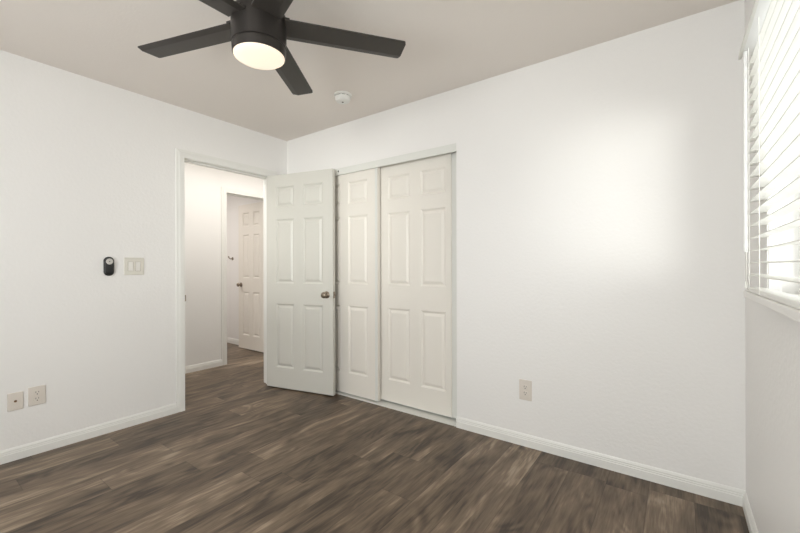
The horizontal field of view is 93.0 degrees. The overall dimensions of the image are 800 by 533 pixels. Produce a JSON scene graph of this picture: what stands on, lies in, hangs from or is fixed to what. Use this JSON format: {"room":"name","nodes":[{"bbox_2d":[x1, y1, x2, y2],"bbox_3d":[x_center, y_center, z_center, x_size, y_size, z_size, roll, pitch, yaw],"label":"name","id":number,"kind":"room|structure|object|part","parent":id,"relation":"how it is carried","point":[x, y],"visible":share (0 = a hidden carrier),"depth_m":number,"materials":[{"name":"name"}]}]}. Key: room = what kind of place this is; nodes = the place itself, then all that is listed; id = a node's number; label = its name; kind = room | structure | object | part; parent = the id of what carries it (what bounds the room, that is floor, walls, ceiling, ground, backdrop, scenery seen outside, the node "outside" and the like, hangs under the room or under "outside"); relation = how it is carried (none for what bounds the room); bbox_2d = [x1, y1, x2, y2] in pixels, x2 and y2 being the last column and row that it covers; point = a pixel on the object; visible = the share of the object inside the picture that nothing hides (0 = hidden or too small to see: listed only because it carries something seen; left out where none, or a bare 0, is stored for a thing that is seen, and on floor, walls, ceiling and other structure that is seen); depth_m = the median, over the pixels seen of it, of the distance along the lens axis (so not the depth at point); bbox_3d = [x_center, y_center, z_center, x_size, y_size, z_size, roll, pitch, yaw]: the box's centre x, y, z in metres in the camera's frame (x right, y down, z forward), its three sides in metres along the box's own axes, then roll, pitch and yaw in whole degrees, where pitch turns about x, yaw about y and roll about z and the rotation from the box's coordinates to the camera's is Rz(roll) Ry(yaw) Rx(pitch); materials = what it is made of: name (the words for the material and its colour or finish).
{"room":"empty bedroom","nodes":[
{"label":"empty bedroom","id":0,"kind":"room"},
{"bbox_2d":[0,50,286,450],"bbox_3d":[-2.213,-0.058,2.531,0.120,2.440,3.670,0,0,36],"label":"wall","id":1,"kind":"structure","parent":0,"point":[88,166],"depth_m":2.56,"materials":[{"name":"white paint"}]},
{"bbox_2d":[7,391,22,411],"bbox_3d":[-2.310,0.811,2.282,0.015,0.106,0.069,0,0,36],"label":"outlet","id":2,"kind":"object","parent":1,"relation":"attached to","point":[14,400],"visible":1,"depth_m":2.28,"materials":[{"name":"beige plastic"}]},
{"bbox_2d":[28,385,45,405],"bbox_3d":[-2.256,0.802,2.362,0.009,0.115,0.080,0,0,36],"label":"power outlet","id":3,"kind":"object","parent":1,"relation":"attached to","point":[37,394],"visible":1,"depth_m":2.36,"materials":[{"name":"beige plastic"}]},
{"bbox_2d":[33,390,40,394],"bbox_3d":[-2.254,0.783,2.361,0.004,0.029,0.034,0,0,36],"label":"receptacle","id":4,"kind":"object","parent":3,"relation":"attached to","point":[35,392],"depth_m":2.36,"materials":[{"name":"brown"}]},
{"bbox_2d":[34,396,40,400],"bbox_3d":[-2.254,0.822,2.361,0.004,0.029,0.034,0,0,36],"label":"receptacle","id":5,"kind":"object","parent":3,"relation":"attached to","point":[36,398],"depth_m":2.36,"materials":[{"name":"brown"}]},
{"bbox_2d":[0,403,176,464],"bbox_3d":[-2.506,1.125,2.015,0.013,0.076,2.488,0,0,36],"label":"baseboard","id":6,"kind":"structure","parent":1,"relation":"attached to","point":[26,450],"depth_m":2.53,"materials":[{"name":"white paint"}]},
{"bbox_2d":[103,257,113,275],"bbox_3d":[-2.033,-0.001,2.655,0.025,0.134,0.060,0,0,36],"label":"remote","id":7,"kind":"object","parent":1,"relation":"attached to","point":[108,262],"visible":1,"depth_m":2.65,"materials":[{"name":"black plastic"}]},
{"bbox_2d":[124,258,143,274],"bbox_3d":[-1.946,-0.001,2.783,0.014,0.127,0.127,0,0,36],"label":"light switch","id":8,"kind":"object","parent":1,"relation":"attached to","point":[132,266],"visible":1,"depth_m":2.78,"materials":[{"name":"beige plastic"}]},
{"bbox_2d":[176,148,276,412],"bbox_3d":[-1.551,0.110,3.436,0.148,2.101,0.944,0,0,36],"label":"door frame","id":9,"kind":"structure","parent":1,"relation":"attached to","point":[182,156],"depth_m":3.06,"materials":[{"name":"white paint"}]},
{"bbox_3d":[-1.605,0.110,3.476,0.014,2.101,0.944,0,0,36],"label":"casing","id":10,"kind":"part","parent":9,"relation":"part of","materials":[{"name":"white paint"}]},
{"bbox_2d":[266,168,334,395],"bbox_3d":[-0.933,0.139,3.534,0.771,2.017,0.159,0,0,23],"label":"door","id":11,"kind":"structure","parent":9,"relation":"attached to","point":[301,205],"depth_m":3.50,"materials":[{"name":"white paint"}]},
{"bbox_3d":[-0.667,0.254,3.367,0.064,0.064,0.062,0,0,23],"label":"knob","id":12,"kind":"part","parent":11,"relation":"part of","materials":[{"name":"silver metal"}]},
{"bbox_2d":[185,163,262,365],"bbox_3d":[-2.035,-0.058,4.649,0.120,2.440,4.000,0,0,36],"label":"wall","id":13,"kind":"structure","parent":0,"point":[203,184],"depth_m":4.29,"materials":[{"name":"white paint"}]},
{"bbox_2d":[185,359,221,373],"bbox_3d":[-2.624,1.125,3.727,0.013,0.076,1.813,0,0,36],"label":"baseboard","id":14,"kind":"structure","parent":13,"relation":"attached to","point":[211,364],"depth_m":4.28,"materials":[{"name":"white paint"}]},
{"bbox_2d":[221,186,262,364],"bbox_3d":[-1.921,0.111,4.804,0.148,2.101,0.767,0,0,36],"label":"door frame","id":15,"kind":"structure","parent":13,"relation":"attached to","point":[225,191],"depth_m":4.48,"materials":[{"name":"white paint"}]},
{"bbox_2d":[237,202,263,352],"bbox_3d":[-2.050,0.141,5.261,0.611,2.017,0.159,0,0,36],"label":"door","id":16,"kind":"structure","parent":13,"relation":"in","point":[250,216],"depth_m":5.24,"materials":[{"name":"white paint"}]},
{"bbox_2d":[227,195,262,339],"bbox_3d":[-3.296,-0.055,4.698,1.974,2.440,2.790,0,0,36],"label":"wall","id":17,"kind":"structure","parent":0,"point":[233,202],"depth_m":5.73,"materials":[{"name":"white paint"}]},
{"bbox_2d":[227,337,238,344],"bbox_3d":[-2.492,1.125,5.709,1.874,0.076,0.013,0,0,36],"label":"baseboard","id":18,"kind":"structure","parent":17,"relation":"attached to","point":[229,340],"depth_m":5.72,"materials":[{"name":"white paint"}]},
{"bbox_2d":[0,0,737,140],"bbox_3d":[-1.427,-1.320,3.168,6.802,0.080,5.870,0,0,36],"label":"ceiling","id":19,"kind":"structure","parent":0,"point":[451,44],"depth_m":2.20,"materials":[{"name":"white paint"}]},
{"bbox_2d":[138,0,405,94],"bbox_3d":[-0.648,-1.097,1.647,1.300,0.370,1.248,0,0,36],"label":"ceiling fan","id":20,"kind":"object","parent":19,"relation":"hanging from","point":[258,31],"visible":1,"depth_m":1.72,"materials":[{"name":"brown metal"}]},
{"bbox_3d":[-0.990,-1.069,1.804,0.558,0.024,0.125,0,0,19],"label":"blade","id":21,"kind":"part","parent":20,"relation":"part of","materials":[{"name":"grey"}]},
{"bbox_3d":[-0.851,-1.069,1.368,0.125,0.024,0.558,0,0,36],"label":"blade","id":22,"kind":"part","parent":20,"relation":"part of","materials":[{"name":"grey"}]},
{"bbox_3d":[-0.396,-1.070,1.367,0.125,0.024,0.558,0,0,-36],"label":"blade","id":23,"kind":"part","parent":20,"relation":"part of","materials":[{"name":"grey wood"}]},
{"bbox_3d":[-0.609,-1.070,2.067,0.125,0.024,0.558,0,0,2],"label":"blade","id":24,"kind":"part","parent":20,"relation":"part of","materials":[{"name":"grey"}]},
{"bbox_3d":[-0.254,-1.070,1.798,0.558,0.024,0.125,0,0,-18],"label":"blade","id":25,"kind":"part","parent":20,"relation":"part of","materials":[{"name":"grey"}]},
{"bbox_2d":[334,91,351,103],"bbox_3d":[-0.426,-1.252,2.836,0.132,0.061,0.132,0,0,36],"label":"smoke detector","id":26,"kind":"object","parent":19,"relation":"attached to","point":[341,97],"visible":1,"depth_m":2.80,"materials":[{"name":"white plastic"}]},
{"bbox_2d":[0,343,748,532],"bbox_3d":[-1.421,1.200,3.168,6.802,0.080,5.870,0,0,36],"label":"floor","id":27,"kind":"structure","parent":0,"point":[244,454],"depth_m":2.07,"materials":[{"name":"wood"}]},
{"bbox_2d":[335,390,455,426],"bbox_3d":[-0.177,1.153,3.239,1.538,0.009,0.117,0,0,36],"label":"closet track","id":28,"kind":"object","parent":27,"relation":"on","point":[392,405],"visible":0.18,"depth_m":3.06,"materials":[{"name":"white metal"}]},
{"bbox_2d":[335,167,380,400],"bbox_3d":[-0.491,0.145,3.447,0.774,1.990,0.036,0,0,36],"label":"door","id":29,"kind":"structure","parent":28,"relation":"on","point":[357,194],"depth_m":3.34,"materials":[{"name":"white paint"}]},
{"bbox_2d":[380,152,456,417],"bbox_3d":[0.124,0.141,3.059,0.774,1.984,0.036,0,0,36],"label":"door","id":30,"kind":"structure","parent":28,"relation":"on","point":[418,248],"depth_m":3.02,"materials":[{"name":"white paint"}]},
{"bbox_2d":[287,0,745,490],"bbox_3d":[0.489,-0.064,3.175,3.482,2.440,0.800,0,0,36],"label":"wall","id":31,"kind":"structure","parent":0,"point":[600,187],"depth_m":2.18,"materials":[{"name":"white paint"}]},
{"bbox_2d":[335,143,455,175],"bbox_3d":[-0.182,-0.861,3.239,1.538,0.058,0.117,0,0,36],"label":"trim","id":32,"kind":"structure","parent":31,"relation":"attached to","point":[451,148],"depth_m":3.04,"materials":[{"name":"white paint"}]},
{"bbox_2d":[519,379,531,400],"bbox_3d":[0.807,0.795,2.443,0.080,0.130,0.009,0,0,36],"label":"power outlet","id":33,"kind":"object","parent":31,"relation":"attached to","point":[525,386],"visible":1,"depth_m":2.44,"materials":[{"name":"beige plastic"}]},
{"bbox_2d":[456,416,745,506],"bbox_3d":[1.032,1.116,2.277,1.549,0.076,0.013,0,0,36],"label":"baseboard","id":34,"kind":"structure","parent":31,"relation":"attached to","point":[720,492],"depth_m":2.15,"materials":[{"name":"white paint"}]},
{"bbox_2d":[745,0,799,532],"bbox_3d":[0.694,-0.065,0.405,0.120,2.440,3.670,0,0,36],"label":"wall","id":35,"kind":"structure","parent":0,"point":[772,339],"depth_m":1.34,"materials":[{"name":"white paint"}]},
{"bbox_2d":[742,492,757,532],"bbox_3d":[0.604,1.117,0.391,0.013,0.076,3.537,0,0,36],"label":"baseboard","id":36,"kind":"structure","parent":35,"relation":"attached to","point":[751,524],"depth_m":1.68,"materials":[{"name":"white paint"}]},
{"bbox_2d":[744,174,799,322],"bbox_3d":[0.872,-0.337,0.705,0.169,0.946,1.765,0,0,36],"label":"window","id":37,"kind":"structure","parent":35,"relation":"in","point":[793,313],"depth_m":1.03,"materials":[{"name":"white plastic"}]},
{"bbox_2d":[738,0,799,308],"bbox_3d":[0.806,-0.384,0.725,0.071,0.954,1.764,0,0,36],"label":"window blind","id":38,"kind":"object","parent":37,"relation":"attached to","point":[772,33],"visible":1,"depth_m":1.11,"materials":[{"name":"white plastic"}]},
{"bbox_3d":[1.293,-0.376,1.421,0.015,0.920,0.009,0,0,-39],"label":"pull cord","id":39,"kind":"part","parent":38,"relation":"part of","materials":[{"name":"white plastic"}]},
{"bbox_3d":[1.290,-0.365,1.369,0.050,0.902,0.002,0,0,36],"label":"ladder cord","id":40,"kind":"part","parent":38,"relation":"part of","materials":[{"name":"white fabric"}]},
{"bbox_3d":[1.163,-0.365,1.195,0.050,0.902,0.002,0,0,36],"label":"ladder cord","id":41,"kind":"part","parent":38,"relation":"part of","materials":[{"name":"white fabric"}]},
{"bbox_3d":[0.816,0.085,0.719,0.045,0.016,1.740,0,0,36],"label":"rail","id":42,"kind":"part","parent":38,"relation":"part of","materials":[{"name":"white"}]},
{"bbox_3d":[0.873,0.106,0.705,0.169,0.025,1.765,0,0,36],"label":"sill","id":43,"kind":"part","parent":37,"relation":"part of","materials":[{"name":"stone"}]},
{"bbox_3d":[0.925,-0.358,0.666,0.035,0.904,1.565,0,0,36],"label":"frame","id":44,"kind":"part","parent":37,"relation":"part of","materials":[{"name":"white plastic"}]}
]}

